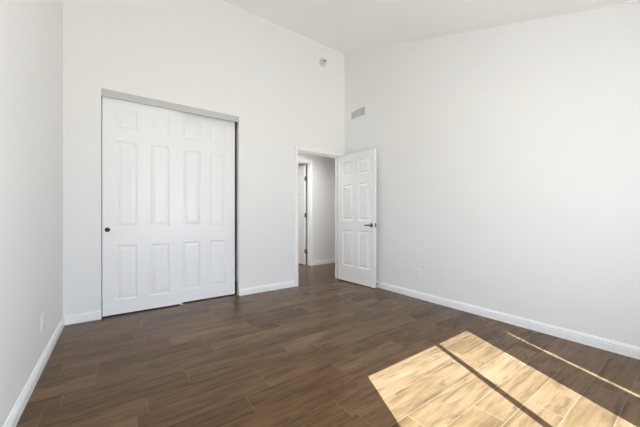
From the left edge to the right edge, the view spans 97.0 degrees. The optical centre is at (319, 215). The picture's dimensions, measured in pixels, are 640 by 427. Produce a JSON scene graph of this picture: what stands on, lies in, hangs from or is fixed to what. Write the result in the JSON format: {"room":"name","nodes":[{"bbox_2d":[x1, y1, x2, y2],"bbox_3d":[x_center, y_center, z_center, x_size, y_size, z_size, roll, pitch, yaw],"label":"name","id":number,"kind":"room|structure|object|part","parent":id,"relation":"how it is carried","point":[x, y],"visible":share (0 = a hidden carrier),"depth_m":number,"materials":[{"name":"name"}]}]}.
{"room":"empty bedroom","nodes":[
{"label":"empty bedroom","id":0,"kind":"room"},
{"bbox_2d":[0,0,62,426],"bbox_3d":[-1.314,-0.862,1.003,0.115,3.823,4.360,0,0,-36],"label":"wall","id":1,"kind":"structure","parent":0,"point":[31,31],"depth_m":1.65,"materials":[{"name":"white paint"}]},
{"bbox_2d":[3,317,64,426],"bbox_3d":[-1.271,1.007,1.055,0.015,0.086,4.095,0,0,-36],"label":"baseboard","id":2,"kind":"structure","parent":1,"relation":"attached to","point":[17,410],"depth_m":1.69,"materials":[{"name":"white paint"}]},
{"bbox_2d":[41,313,43,332],"bbox_3d":[-1.926,0.742,1.967,0.009,0.115,0.070,0,0,-36],"label":"wall outlet","id":3,"kind":"object","parent":1,"relation":"attached to","point":[42,315],"visible":1,"depth_m":1.95,"materials":[{"name":"white plastic"}]},
{"bbox_2d":[63,0,344,317],"bbox_3d":[-1.060,-0.842,3.793,3.542,3.783,0.115,0,0,-36],"label":"wall","id":4,"kind":"structure","parent":0,"point":[220,56],"depth_m":3.50,"materials":[{"name":"white paint"}]},
{"bbox_2d":[101,88,238,121],"bbox_3d":[-1.678,-1.263,3.346,1.432,0.074,0.118,0,0,-36],"label":"closet track","id":5,"kind":"object","parent":4,"relation":"attached to","point":[104,92],"visible":1,"depth_m":3.22,"materials":[{"name":"grey metal"}]},
{"bbox_2d":[102,96,180,316],"bbox_3d":[-1.949,-0.116,3.138,0.736,2.308,0.038,0,0,-36],"label":"sliding closet door","id":6,"kind":"structure","parent":5,"relation":"hanging from","point":[141,143],"depth_m":3.11,"materials":[{"name":"white paint"}]},
{"bbox_3d":[-2.073,-1.032,3.038,0.151,0.169,0.006,0,0,-36],"label":"raised panel","id":7,"kind":"part","parent":6,"relation":"part of","materials":[{"name":"white paint"}]},
{"bbox_3d":[-2.073,-0.337,3.038,0.151,0.870,0.006,0,0,-36],"label":"raised panel","id":8,"kind":"part","parent":6,"relation":"part of","materials":[{"name":"white paint"}]},
{"bbox_3d":[-2.073,0.604,3.038,0.151,0.538,0.006,0,0,-36],"label":"raised panel","id":9,"kind":"part","parent":6,"relation":"part of","materials":[{"name":"white paint"}]},
{"bbox_3d":[-1.820,-1.032,3.219,0.151,0.169,0.006,0,0,-36],"label":"raised panel","id":10,"kind":"part","parent":6,"relation":"part of","materials":[{"name":"white paint"}]},
{"bbox_3d":[-1.820,-0.337,3.219,0.151,0.870,0.006,0,0,-36],"label":"raised panel","id":11,"kind":"part","parent":6,"relation":"part of","materials":[{"name":"white paint"}]},
{"bbox_3d":[-1.820,0.604,3.219,0.151,0.538,0.006,0,0,-36],"label":"raised panel","id":12,"kind":"part","parent":6,"relation":"part of","materials":[{"name":"white paint"}]},
{"bbox_2d":[181,111,234,301],"bbox_3d":[-1.440,-0.116,3.562,0.736,2.308,0.039,0,0,-36],"label":"sliding closet door","id":13,"kind":"structure","parent":5,"relation":"hanging from","point":[207,143],"depth_m":3.56,"materials":[{"name":"white paint"}]},
{"bbox_3d":[-1.565,-1.032,3.462,0.151,0.169,0.006,0,0,-36],"label":"raised panel","id":14,"kind":"part","parent":13,"relation":"part of","materials":[{"name":"white paint"}]},
{"bbox_3d":[-1.565,-0.337,3.462,0.151,0.870,0.006,0,0,-36],"label":"raised panel","id":15,"kind":"part","parent":13,"relation":"part of","materials":[{"name":"white paint"}]},
{"bbox_3d":[-1.565,0.604,3.462,0.151,0.538,0.006,0,0,-36],"label":"raised panel","id":16,"kind":"part","parent":13,"relation":"part of","materials":[{"name":"white paint"}]},
{"bbox_3d":[-1.312,-1.032,3.643,0.151,0.169,0.006,0,0,-36],"label":"raised panel","id":17,"kind":"part","parent":13,"relation":"part of","materials":[{"name":"white paint"}]},
{"bbox_3d":[-1.312,-0.337,3.643,0.151,0.870,0.006,0,0,-36],"label":"raised panel","id":18,"kind":"part","parent":13,"relation":"part of","materials":[{"name":"white paint"}]},
{"bbox_3d":[-1.312,0.604,3.643,0.151,0.538,0.006,0,0,-36],"label":"raised panel","id":19,"kind":"part","parent":13,"relation":"part of","materials":[{"name":"white paint"}]},
{"bbox_2d":[63,281,294,324],"bbox_3d":[-1.022,1.007,3.740,3.542,0.086,0.015,0,0,-36],"label":"baseboard","id":20,"kind":"structure","parent":4,"relation":"attached to","point":[96,315],"depth_m":3.72,"materials":[{"name":"white paint"}]},
{"bbox_2d":[295,145,342,286],"bbox_3d":[-0.029,0.004,4.517,0.921,2.093,0.137,0,0,-36],"label":"door frame","id":21,"kind":"structure","parent":4,"relation":"attached to","point":[298,149],"depth_m":4.41,"materials":[{"name":"white paint"}]},
{"bbox_2d":[338,148,375,287],"bbox_3d":[0.555,0.033,4.382,0.159,2.010,0.802,0,0,-38],"label":"door","id":22,"kind":"structure","parent":21,"relation":"attached to","point":[356,171],"depth_m":4.35,"materials":[{"name":"white paint"}]},
{"bbox_3d":[0.443,-0.744,4.507,0.010,0.180,0.188,0,0,-38],"label":"raised panel","id":23,"kind":"part","parent":22,"relation":"part of","materials":[{"name":"white paint"}]},
{"bbox_3d":[0.443,-0.212,4.507,0.010,0.530,0.188,0,0,-38],"label":"raised panel","id":24,"kind":"part","parent":22,"relation":"part of","materials":[{"name":"white paint"}]},
{"bbox_3d":[0.443,0.510,4.507,0.010,0.525,0.188,0,0,-38],"label":"raised panel","id":25,"kind":"part","parent":22,"relation":"part of","materials":[{"name":"white paint"}]},
{"bbox_3d":[0.658,-0.744,4.236,0.010,0.180,0.188,0,0,-38],"label":"raised panel","id":26,"kind":"part","parent":22,"relation":"part of","materials":[{"name":"white paint"}]},
{"bbox_3d":[0.658,-0.212,4.236,0.010,0.530,0.188,0,0,-38],"label":"raised panel","id":27,"kind":"part","parent":22,"relation":"part of","materials":[{"name":"white paint"}]},
{"bbox_3d":[0.658,0.510,4.236,0.010,0.525,0.188,0,0,-38],"label":"raised panel","id":28,"kind":"part","parent":22,"relation":"part of","materials":[{"name":"white paint"}]},
{"bbox_2d":[320,58,325,66],"bbox_3d":[0.055,-2.440,4.490,0.120,0.120,0.047,0,0,-36],"label":"smoke detector","id":29,"kind":"object","parent":4,"relation":"attached to","point":[322,60],"visible":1,"depth_m":4.47,"materials":[{"name":"white plastic"}]},
{"bbox_2d":[235,129,236,281],"bbox_3d":[-1.977,-0.160,3.676,2.143,2.420,0.760,0,0,-36],"label":"wall","id":30,"kind":"structure","parent":0,"point":[236,129],"depth_m":4.48,"materials":[{"name":"white paint"}]},
{"bbox_2d":[235,122,306,169],"bbox_3d":[-1.487,-1.420,5.673,5.263,0.100,3.440,0,0,-36],"label":"ceiling","id":31,"kind":"structure","parent":0,"point":[235,122],"depth_m":7.56,"materials":[{"name":"white paint"}]},
{"bbox_2d":[306,170,306,248],"bbox_3d":[-1.293,-0.160,6.626,3.600,2.420,2.115,0,0,-36],"label":"wall","id":32,"kind":"structure","parent":0,"point":[306,170],"depth_m":8.44,"materials":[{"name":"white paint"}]},
{"bbox_2d":[298,153,334,260],"bbox_3d":[-0.645,-0.160,5.718,3.600,2.420,0.115,0,0,-36],"label":"wall","id":33,"kind":"structure","parent":0,"point":[323,167],"depth_m":6.16,"materials":[{"name":"white paint"}]},
{"bbox_2d":[298,165,306,264],"bbox_3d":[-0.552,-0.022,6.335,0.046,2.120,0.801,0,0,-39],"label":"door","id":34,"kind":"structure","parent":33,"relation":"in","point":[302,251],"depth_m":6.08,"materials":[{"name":"white paint"}]},
{"bbox_3d":[-0.466,-0.762,6.201,0.010,0.240,0.186,0,0,-39],"label":"raised panel","id":35,"kind":"part","parent":34,"relation":"part of","materials":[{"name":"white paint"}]},
{"bbox_3d":[-0.466,-0.200,6.201,0.010,0.505,0.186,0,0,-39],"label":"raised panel","id":36,"kind":"part","parent":34,"relation":"part of","materials":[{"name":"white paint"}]},
{"bbox_3d":[-0.466,0.518,6.201,0.010,0.510,0.186,0,0,-39],"label":"raised panel","id":37,"kind":"part","parent":34,"relation":"part of","materials":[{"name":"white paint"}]},
{"bbox_2d":[298,159,312,265],"bbox_3d":[-0.577,-0.054,5.753,0.966,2.208,0.137,0,0,-36],"label":"door frame","id":38,"kind":"structure","parent":33,"relation":"attached to","point":[308,163],"depth_m":5.97,"materials":[{"name":"white paint"}]},
{"bbox_2d":[313,259,334,264],"bbox_3d":[0.352,1.007,6.351,1.242,0.086,0.015,0,0,-36],"label":"baseboard","id":39,"kind":"structure","parent":33,"relation":"attached to","point":[320,262],"depth_m":6.15,"materials":[{"name":"white paint"}]},
{"bbox_2d":[16,254,639,426],"bbox_3d":[-0.280,1.100,3.917,5.700,0.100,7.900,0,0,-36],"label":"floor","id":40,"kind":"structure","parent":0,"point":[326,350],"depth_m":1.93,"materials":[{"name":"brown wood"}]},
{"bbox_2d":[222,0,638,53],"bbox_3d":[0.174,-2.075,2.066,3.772,1.636,4.360,0,0,-36],"label":"ceiling","id":41,"kind":"structure","parent":0,"point":[344,26],"depth_m":3.15,"materials":[{"name":"white paint"}]},
{"bbox_2d":[345,0,639,346],"bbox_3d":[1.661,-0.862,3.129,0.115,3.823,4.360,0,0,-36],"label":"wall","id":42,"kind":"structure","parent":0,"point":[508,155],"depth_m":2.72,"materials":[{"name":"white paint"}]},
{"bbox_2d":[350,104,365,121],"bbox_3d":[0.602,-1.630,4.501,0.014,0.168,0.365,0,0,-36],"label":"air vent","id":43,"kind":"object","parent":42,"relation":"in","point":[359,112],"visible":1,"depth_m":4.50,"materials":[{"name":"white metal"}]},
{"bbox_2d":[415,268,419,277],"bbox_3d":[1.242,0.728,3.610,0.009,0.115,0.070,0,0,-36],"label":"wall outlet","id":44,"kind":"object","parent":42,"relation":"attached to","point":[417,271],"visible":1,"depth_m":3.60,"materials":[{"name":"white plastic"}]},
{"bbox_2d":[376,281,639,359],"bbox_3d":[1.598,1.007,3.105,0.015,0.086,4.095,0,0,-36],"label":"baseboard","id":45,"kind":"structure","parent":42,"relation":"attached to","point":[624,349],"depth_m":2.62,"materials":[{"name":"white paint"}]}
]}

